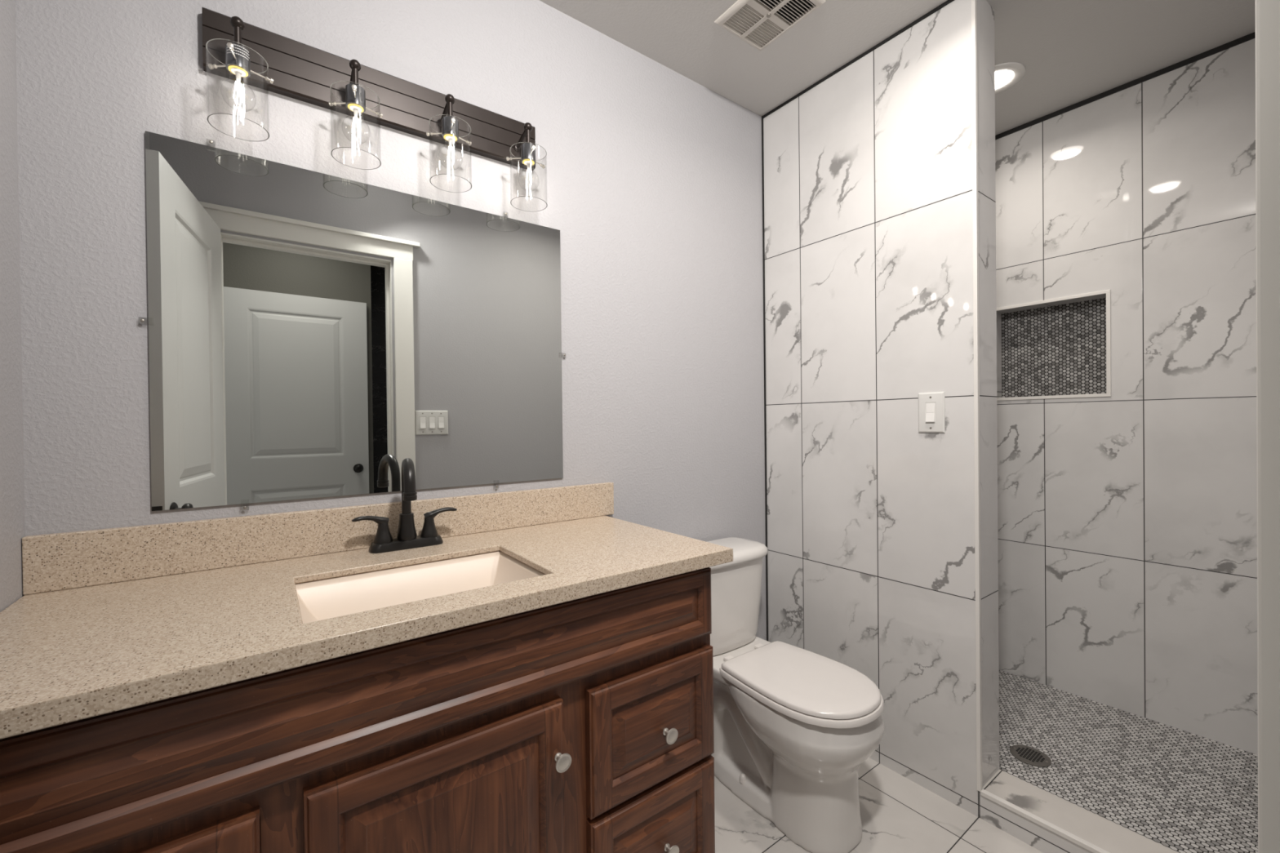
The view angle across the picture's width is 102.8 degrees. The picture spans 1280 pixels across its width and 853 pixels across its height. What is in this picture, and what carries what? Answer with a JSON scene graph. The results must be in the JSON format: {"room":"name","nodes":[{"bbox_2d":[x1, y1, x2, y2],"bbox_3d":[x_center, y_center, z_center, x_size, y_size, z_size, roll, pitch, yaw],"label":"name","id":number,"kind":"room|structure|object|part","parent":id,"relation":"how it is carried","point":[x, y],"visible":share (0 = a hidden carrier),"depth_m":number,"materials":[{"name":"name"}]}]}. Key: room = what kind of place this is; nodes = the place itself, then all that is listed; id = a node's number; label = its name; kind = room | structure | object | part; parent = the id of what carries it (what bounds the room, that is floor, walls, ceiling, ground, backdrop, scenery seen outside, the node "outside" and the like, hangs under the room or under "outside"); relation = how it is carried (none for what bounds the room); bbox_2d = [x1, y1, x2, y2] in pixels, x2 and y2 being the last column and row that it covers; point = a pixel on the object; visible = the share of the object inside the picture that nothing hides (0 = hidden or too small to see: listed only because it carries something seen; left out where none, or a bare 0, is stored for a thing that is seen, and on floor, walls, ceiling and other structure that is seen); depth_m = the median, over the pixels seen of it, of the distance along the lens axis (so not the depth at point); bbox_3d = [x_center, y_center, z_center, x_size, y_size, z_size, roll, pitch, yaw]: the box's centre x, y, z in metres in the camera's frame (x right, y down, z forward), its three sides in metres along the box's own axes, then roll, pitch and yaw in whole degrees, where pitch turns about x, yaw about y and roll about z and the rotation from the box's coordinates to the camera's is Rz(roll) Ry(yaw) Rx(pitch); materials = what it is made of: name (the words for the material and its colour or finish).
{"room":"bathroom","nodes":[
{"label":"bathroom","id":0,"kind":"room"},
{"bbox_2d":[0,0,25,612],"bbox_3d":[-0.717,-0.041,0.291,0.100,2.666,1.523,-1,0,-36],"label":"wall","id":1,"kind":"structure","parent":0,"point":[11,448],"depth_m":0.89,"materials":[{"name":"paint"}]},
{"bbox_2d":[14,0,766,639],"bbox_3d":[0.092,-0.060,1.895,3.306,2.666,0.100,-1,0,-36],"label":"wall","id":2,"kind":"structure","parent":0,"point":[651,182],"depth_m":1.41,"materials":[{"name":"paint"}]},
{"bbox_2d":[22,482,613,595],"bbox_3d":[-0.605,0.244,1.305,1.275,0.104,0.020,-1,0,-36],"label":"backsplash","id":3,"kind":"structure","parent":2,"relation":"attached to","point":[55,562],"depth_m":1.12,"materials":[{"name":"stone"}]},
{"bbox_2d":[137,131,565,511],"bbox_3d":[-0.616,-0.217,1.304,0.956,0.793,0.011,-1,0,-36],"label":"wall mirror","id":4,"kind":"object","parent":2,"relation":"attached to","point":[312,334],"visible":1,"depth_m":1.22,"materials":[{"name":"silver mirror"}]},
{"bbox_2d":[201,7,546,211],"bbox_3d":[-0.575,-0.747,1.242,0.751,0.270,0.161,-1,0,-36],"label":"vanity light","id":5,"kind":"object","parent":2,"relation":"attached to","point":[234,49],"visible":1,"depth_m":1.21,"materials":[{"name":"brown metal"}]},
{"bbox_3d":[-0.840,-0.790,1.069,0.022,0.063,0.087,-1,0,-36],"label":"lamp arm","id":6,"kind":"part","parent":5,"relation":"part of","materials":[{"name":"brown metal"}]},
{"bbox_3d":[-0.817,-0.680,1.040,0.100,0.144,0.100,-1,0,-36],"label":"lamp shade","id":7,"kind":"part","parent":5,"relation":"part of","materials":[{"name":"clear glass"}]},
{"bbox_2d":[225,43,250,77],"bbox_3d":[-0.818,-0.746,1.039,0.040,0.048,0.040,-1,0,-36],"label":"socket","id":8,"kind":"object","parent":5,"relation":"attached to","point":[238,64],"depth_m":1.03,"materials":[{"name":"silver metal"}]},
{"bbox_3d":[-0.818,-0.713,1.040,0.024,0.024,0.024,-1,0,-36],"label":"stem","id":9,"kind":"part","parent":5,"relation":"part of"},
{"bbox_3d":[-0.670,-0.792,1.194,0.022,0.063,0.087,-1,0,-36],"label":"lamp arm","id":10,"kind":"part","parent":5,"relation":"part of","materials":[{"name":"brown metal"}]},
{"bbox_2d":[345,83,365,113],"bbox_3d":[-0.648,-0.749,1.165,0.040,0.048,0.040,-1,0,-36],"label":"socket","id":11,"kind":"object","parent":5,"relation":"attached to","point":[356,104],"depth_m":1.15,"materials":[{"name":"silver metal"}]},
{"bbox_3d":[-0.647,-0.682,1.165,0.100,0.144,0.100,-1,0,-36],"label":"lamp shade","id":12,"kind":"part","parent":5,"relation":"part of","materials":[{"name":"clear glass"}]},
{"bbox_3d":[-0.648,-0.715,1.165,0.024,0.024,0.024,-1,0,-36],"label":"stem","id":13,"kind":"part","parent":5,"relation":"part of","materials":[{"name":"white"}]},
{"bbox_3d":[-0.501,-0.795,1.319,0.022,0.063,0.087,-1,0,-36],"label":"lamp arm","id":14,"kind":"part","parent":5,"relation":"part of","materials":[{"name":"brown metal"}]},
{"bbox_2d":[441,115,458,142],"bbox_3d":[-0.479,-0.751,1.289,0.040,0.048,0.040,-1,0,-36],"label":"socket","id":15,"kind":"object","parent":5,"relation":"attached to","point":[449,133],"depth_m":1.27,"materials":[{"name":"silver metal"}]},
{"bbox_3d":[-0.478,-0.685,1.290,0.100,0.144,0.100,-1,0,-36],"label":"lamp shade","id":16,"kind":"part","parent":5,"relation":"part of","materials":[{"name":"clear glass"}]},
{"bbox_3d":[-0.478,-0.718,1.290,0.024,0.024,0.024,-1,0,-36],"label":"stem","id":17,"kind":"part","parent":5,"relation":"part of","materials":[{"name":"white"}]},
{"bbox_3d":[-0.331,-0.798,1.444,0.022,0.063,0.087,-1,0,-36],"label":"lamp arm","id":18,"kind":"part","parent":5,"relation":"part of","materials":[{"name":"brown metal"}]},
{"bbox_2d":[520,142,535,165],"bbox_3d":[-0.309,-0.754,1.414,0.040,0.048,0.040,-1,0,-36],"label":"socket","id":19,"kind":"object","parent":5,"relation":"attached to","point":[527,157],"depth_m":1.40,"materials":[{"name":"silver metal"}]},
{"bbox_3d":[-0.308,-0.688,1.415,0.100,0.144,0.100,-1,0,-36],"label":"lamp shade","id":20,"kind":"part","parent":5,"relation":"part of","materials":[{"name":"clear glass"}]},
{"bbox_3d":[-0.309,-0.721,1.415,0.024,0.024,0.024,-1,0,-36],"label":"stem","id":21,"kind":"part","parent":5,"relation":"part of","materials":[{"name":"white"}]},
{"bbox_2d":[714,757,1043,852],"bbox_3d":[0.159,1.236,-0.356,3.600,0.100,3.600,-1,0,-36],"label":"floor","id":22,"kind":"structure","parent":0,"point":[899,815],"depth_m":1.50,"materials":[{"name":"tile"}]},
{"bbox_2d":[0,567,715,852],"bbox_3d":[-0.455,0.756,1.067,1.206,0.856,0.576,-1,0,-36],"label":"vanity cabinet","id":23,"kind":"object","parent":22,"relation":"on","point":[584,725],"visible":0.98,"depth_m":0.83,"materials":[{"name":"brown wood"}]},
{"bbox_3d":[-0.656,0.659,0.607,0.329,0.256,0.026,-1,0,-36],"label":"drawer","id":24,"kind":"part","parent":23,"relation":"part of","materials":[{"name":"brown wood"}]},
{"bbox_2d":[0,515,733,738],"bbox_3d":[-0.451,0.312,1.071,1.243,0.031,0.579,-1,0,-36],"label":"countertop","id":25,"kind":"structure","parent":23,"relation":"on","point":[70,655],"depth_m":0.82,"materials":[{"name":"stone"}]},
{"bbox_2d":[351,457,457,553],"bbox_3d":[-0.571,0.186,1.252,0.160,0.222,0.187,-1,0,14],"label":"faucet","id":26,"kind":"object","parent":25,"relation":"on","point":[406,538],"visible":1,"depth_m":1.24,"materials":[{"name":"black metal"}]},
{"bbox_3d":[-0.636,0.225,1.208,0.021,0.031,0.080,0,1,44],"label":"lever","id":27,"kind":"part","parent":26,"relation":"part of","materials":[{"name":"black metal"}]},
{"bbox_3d":[-0.617,0.252,1.228,0.041,0.051,0.041,-1,0,-36],"label":"handle","id":28,"kind":"part","parent":26,"relation":"part of","materials":[{"name":"black metal"}]},
{"bbox_3d":[-0.574,0.286,1.259,0.166,0.020,0.055,-1,0,-36],"label":"plate","id":29,"kind":"part","parent":26,"relation":"part of","materials":[{"name":"black metal"}]},
{"bbox_3d":[-0.575,0.245,1.259,0.045,0.063,0.045,-1,0,-36],"label":"spout","id":30,"kind":"part","parent":26,"relation":"part of","materials":[{"name":"black metal"}]},
{"bbox_3d":[-0.549,0.145,1.212,0.025,0.141,0.128,-1,0,-28],"label":"spout","id":31,"kind":"part","parent":26,"relation":"part of","materials":[{"name":"black metal"}]},
{"bbox_3d":[-0.532,0.251,1.290,0.041,0.051,0.041,-1,0,-36],"label":"handle","id":32,"kind":"part","parent":26,"relation":"part of","materials":[{"name":"black metal"}]},
{"bbox_3d":[-0.508,0.223,1.302,0.080,0.031,0.021,-1,0,-27],"label":"lever","id":33,"kind":"part","parent":26,"relation":"part of","materials":[{"name":"black metal"}]},
{"bbox_2d":[294,550,545,623],"bbox_3d":[-0.428,0.371,1.020,0.440,0.121,0.317,-1,0,-36],"label":"sink basin","id":34,"kind":"object","parent":25,"relation":"in","point":[340,596],"visible":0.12,"depth_m":1.11,"materials":[{"name":"white ceramic"}]},
{"bbox_3d":[-0.321,0.703,0.883,1.174,0.750,0.020,-1,0,-36],"label":"frame","id":35,"kind":"part","parent":23,"relation":"part of","materials":[{"name":"brown wood"}]},
{"bbox_3d":[-0.314,0.785,0.859,0.414,0.523,0.026,-1,0,-36],"label":"door","id":36,"kind":"part","parent":23,"relation":"part of","materials":[{"name":"brown wood"}]},
{"bbox_3d":[-0.310,0.785,0.853,0.314,0.423,0.009,-1,0,-36],"label":"raised panel","id":37,"kind":"part","parent":23,"relation":"part of","materials":[{"name":"brown wood"}]},
{"bbox_3d":[-0.147,0.621,0.951,0.033,0.033,0.025,-1,0,-36],"label":"knob","id":38,"kind":"part","parent":23,"relation":"part of","materials":[{"name":"silver metal"}]},
{"bbox_3d":[0.035,0.650,1.115,0.339,0.253,0.026,-1,0,-36],"label":"drawer","id":39,"kind":"part","parent":23,"relation":"part of","materials":[{"name":"brown wood"}]},
{"bbox_3d":[0.037,0.914,1.117,0.339,0.254,0.026,-1,0,-36],"label":"drawer","id":40,"kind":"part","parent":23,"relation":"part of","materials":[{"name":"brown wood"}]},
{"bbox_3d":[0.039,0.650,1.110,0.231,0.145,0.009,-1,0,-36],"label":"raised panel","id":41,"kind":"part","parent":23,"relation":"part of","materials":[{"name":"brown wood"}]},
{"bbox_3d":[0.042,0.914,1.111,0.231,0.146,0.009,-1,0,-36],"label":"raised panel","id":42,"kind":"part","parent":23,"relation":"part of","materials":[{"name":"brown wood"}]},
{"bbox_3d":[0.062,0.666,1.107,0.033,0.033,0.025,-1,0,-36],"label":"knob","id":43,"kind":"part","parent":23,"relation":"part of","materials":[{"name":"silver metal"}]},
{"bbox_3d":[0.065,0.920,1.109,0.033,0.033,0.025,-1,0,-36],"label":"knob","id":44,"kind":"part","parent":23,"relation":"part of","materials":[{"name":"silver metal"}]},
{"bbox_2d":[706,537,884,852],"bbox_3d":[0.426,0.799,1.635,0.404,0.744,0.678,-1,0,-36],"label":"toilet","id":45,"kind":"object","parent":22,"relation":"on","point":[794,726],"visible":0.93,"depth_m":1.48,"materials":[{"name":"ceramic"}]},
{"bbox_3d":[0.281,0.620,1.826,0.372,0.302,0.188,-1,0,-36],"label":"tank","id":46,"kind":"part","parent":45,"relation":"part of","materials":[{"name":"ceramic"}]},
{"bbox_3d":[0.282,0.449,1.821,0.403,0.044,0.207,-1,0,-36],"label":"tank lid","id":47,"kind":"part","parent":45,"relation":"part of","materials":[{"name":"ceramic"}]},
{"bbox_3d":[0.430,0.971,1.631,0.353,0.400,0.662,-1,0,-36],"label":"bowl","id":48,"kind":"part","parent":45,"relation":"part of","materials":[{"name":"ceramic"}]},
{"bbox_3d":[0.495,0.775,1.540,0.343,0.018,0.442,-1,0,-36],"label":"seat","id":49,"kind":"part","parent":45,"relation":"part of","materials":[{"name":"plastic"}]},
{"bbox_3d":[0.494,0.757,1.540,0.330,0.019,0.429,-1,0,-36],"label":"seat lid","id":50,"kind":"part","parent":45,"relation":"part of","materials":[{"name":"plastic"}]},
{"bbox_2d":[979,768,1178,852],"bbox_3d":[1.256,1.173,1.320,0.155,0.181,0.615,-1,0,-36],"label":"shower curb","id":51,"kind":"object","parent":22,"relation":"on","point":[1108,835],"visible":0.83,"depth_m":1.42,"materials":[{"name":"stone"}]},
{"bbox_2d":[980,788,1110,852],"bbox_3d":[1.197,1.085,1.274,0.017,0.012,0.610,-1,0,-36],"label":"trim","id":52,"kind":"structure","parent":51,"relation":"attached to","point":[1091,847],"depth_m":1.39,"materials":[{"name":"white tile"}]},
{"bbox_2d":[763,0,999,817],"bbox_3d":[0.825,-0.018,1.879,0.155,2.566,0.793,-1,0,-36],"label":"wall partition","id":53,"kind":"structure","parent":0,"point":[868,228],"depth_m":1.72,"materials":[{"name":"tile"}]},
{"bbox_2d":[761,115,768,640],"bbox_3d":[0.527,-0.067,2.149,0.005,2.466,0.006,-1,0,-36],"label":"trim","id":54,"kind":"structure","parent":53,"relation":"attached to","point":[762,150],"depth_m":2.15,"materials":[{"name":"black metal"}]},
{"bbox_2d":[762,0,954,118],"bbox_3d":[0.747,-1.295,1.824,0.004,0.010,0.793,-1,0,-36],"label":"trim","id":55,"kind":"structure","parent":53,"relation":"attached to","point":[948,2],"depth_m":1.78,"materials":[{"name":"black metal"}]},
{"bbox_2d":[918,391,945,432],"bbox_3d":[0.917,-0.044,1.612,0.012,0.127,0.079,-1,0,-36],"label":"light switch","id":56,"kind":"object","parent":53,"relation":"attached to","point":[931,407],"visible":1,"depth_m":1.61,"materials":[{"name":"plastic"}]},
{"bbox_3d":[0.917,-0.044,1.612,0.001,0.067,0.033,-1,0,-36],"label":"rocker frame","id":57,"kind":"part","parent":56,"relation":"part of","materials":[{"name":"plastic"}]},
{"bbox_2d":[971,0,982,791],"bbox_3d":[0.999,-0.108,1.516,0.014,2.385,0.011,-1,0,-36],"label":"wall end","id":58,"kind":"structure","parent":53,"relation":"attached to","point":[974,2],"depth_m":1.51,"materials":[{"name":"white tile"}]},
{"bbox_2d":[538,0,1255,135],"bbox_3d":[0.529,-1.354,1.273,3.306,0.120,1.623,-1,0,-36],"label":"ceiling","id":59,"kind":"structure","parent":0,"point":[1071,52],"depth_m":1.72,"materials":[{"name":"paint"}]},
{"bbox_2d":[714,0,826,51],"bbox_3d":[0.402,-1.286,1.593,0.220,0.016,0.256,-1,0,-36],"label":"ceiling vent","id":60,"kind":"object","parent":59,"relation":"in","point":[758,24],"visible":1,"depth_m":1.61,"materials":[{"name":"plastic"}]},
{"bbox_2d":[995,62,1026,93],"bbox_3d":[1.337,-1.301,1.929,0.192,0.012,0.192,-1,0,-36],"label":"recessed light","id":61,"kind":"object","parent":59,"relation":"in","point":[1005,78],"visible":0.43,"depth_m":1.89,"materials":[{"name":"white"}]},
{"bbox_2d":[995,38,1257,755],"bbox_3d":[1.830,-0.031,2.175,0.170,2.566,1.508,-1,0,-36],"label":"wall","id":62,"kind":"structure","parent":0,"point":[1127,518],"depth_m":1.94,"materials":[{"name":"tile"}]},
{"bbox_2d":[996,289,1111,400],"bbox_3d":[1.725,-0.327,2.169,0.011,0.419,0.412,-1,0,-36],"label":"trim","id":63,"kind":"structure","parent":62,"relation":"attached to","point":[1107,292],"depth_m":2.04,"materials":[{"name":"white"}]},
{"bbox_2d":[995,31,1255,140],"bbox_3d":[1.716,-1.304,2.156,0.004,0.019,1.408,-1,0,-36],"label":"trim","id":64,"kind":"structure","parent":62,"relation":"attached to","point":[1243,39],"depth_m":1.94,"materials":[{"name":"black metal"}]},
{"bbox_2d":[999,670,1257,852],"bbox_3d":[1.418,1.184,1.924,0.822,0.147,1.396,-1,0,-36],"label":"floor","id":65,"kind":"structure","parent":0,"point":[1182,791],"depth_m":1.66,"materials":[{"name":"tile"}]},
{"bbox_2d":[1009,744,1051,767],"bbox_3d":[1.318,1.110,1.726,0.112,0.006,0.112,-1,0,-36],"label":"floor drain","id":66,"kind":"object","parent":65,"relation":"on","point":[1031,756],"visible":1,"depth_m":1.72,"materials":[{"name":"brown metal"}]},
{"bbox_3d":[0.991,-0.062,0.674,3.306,2.666,0.115,-1,0,-36],"label":"wall","id":67,"kind":"structure","parent":0,"visible":0},
{"bbox_2d":[1255,0,1279,852],"bbox_3d":[0.142,0.120,0.139,0.928,2.127,0.030,-1,0,-36],"label":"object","id":68,"kind":"structure","parent":67,"relation":"attached to","point":[1267,11],"depth_m":0.34,"materials":[{"name":"paint"}]}
]}

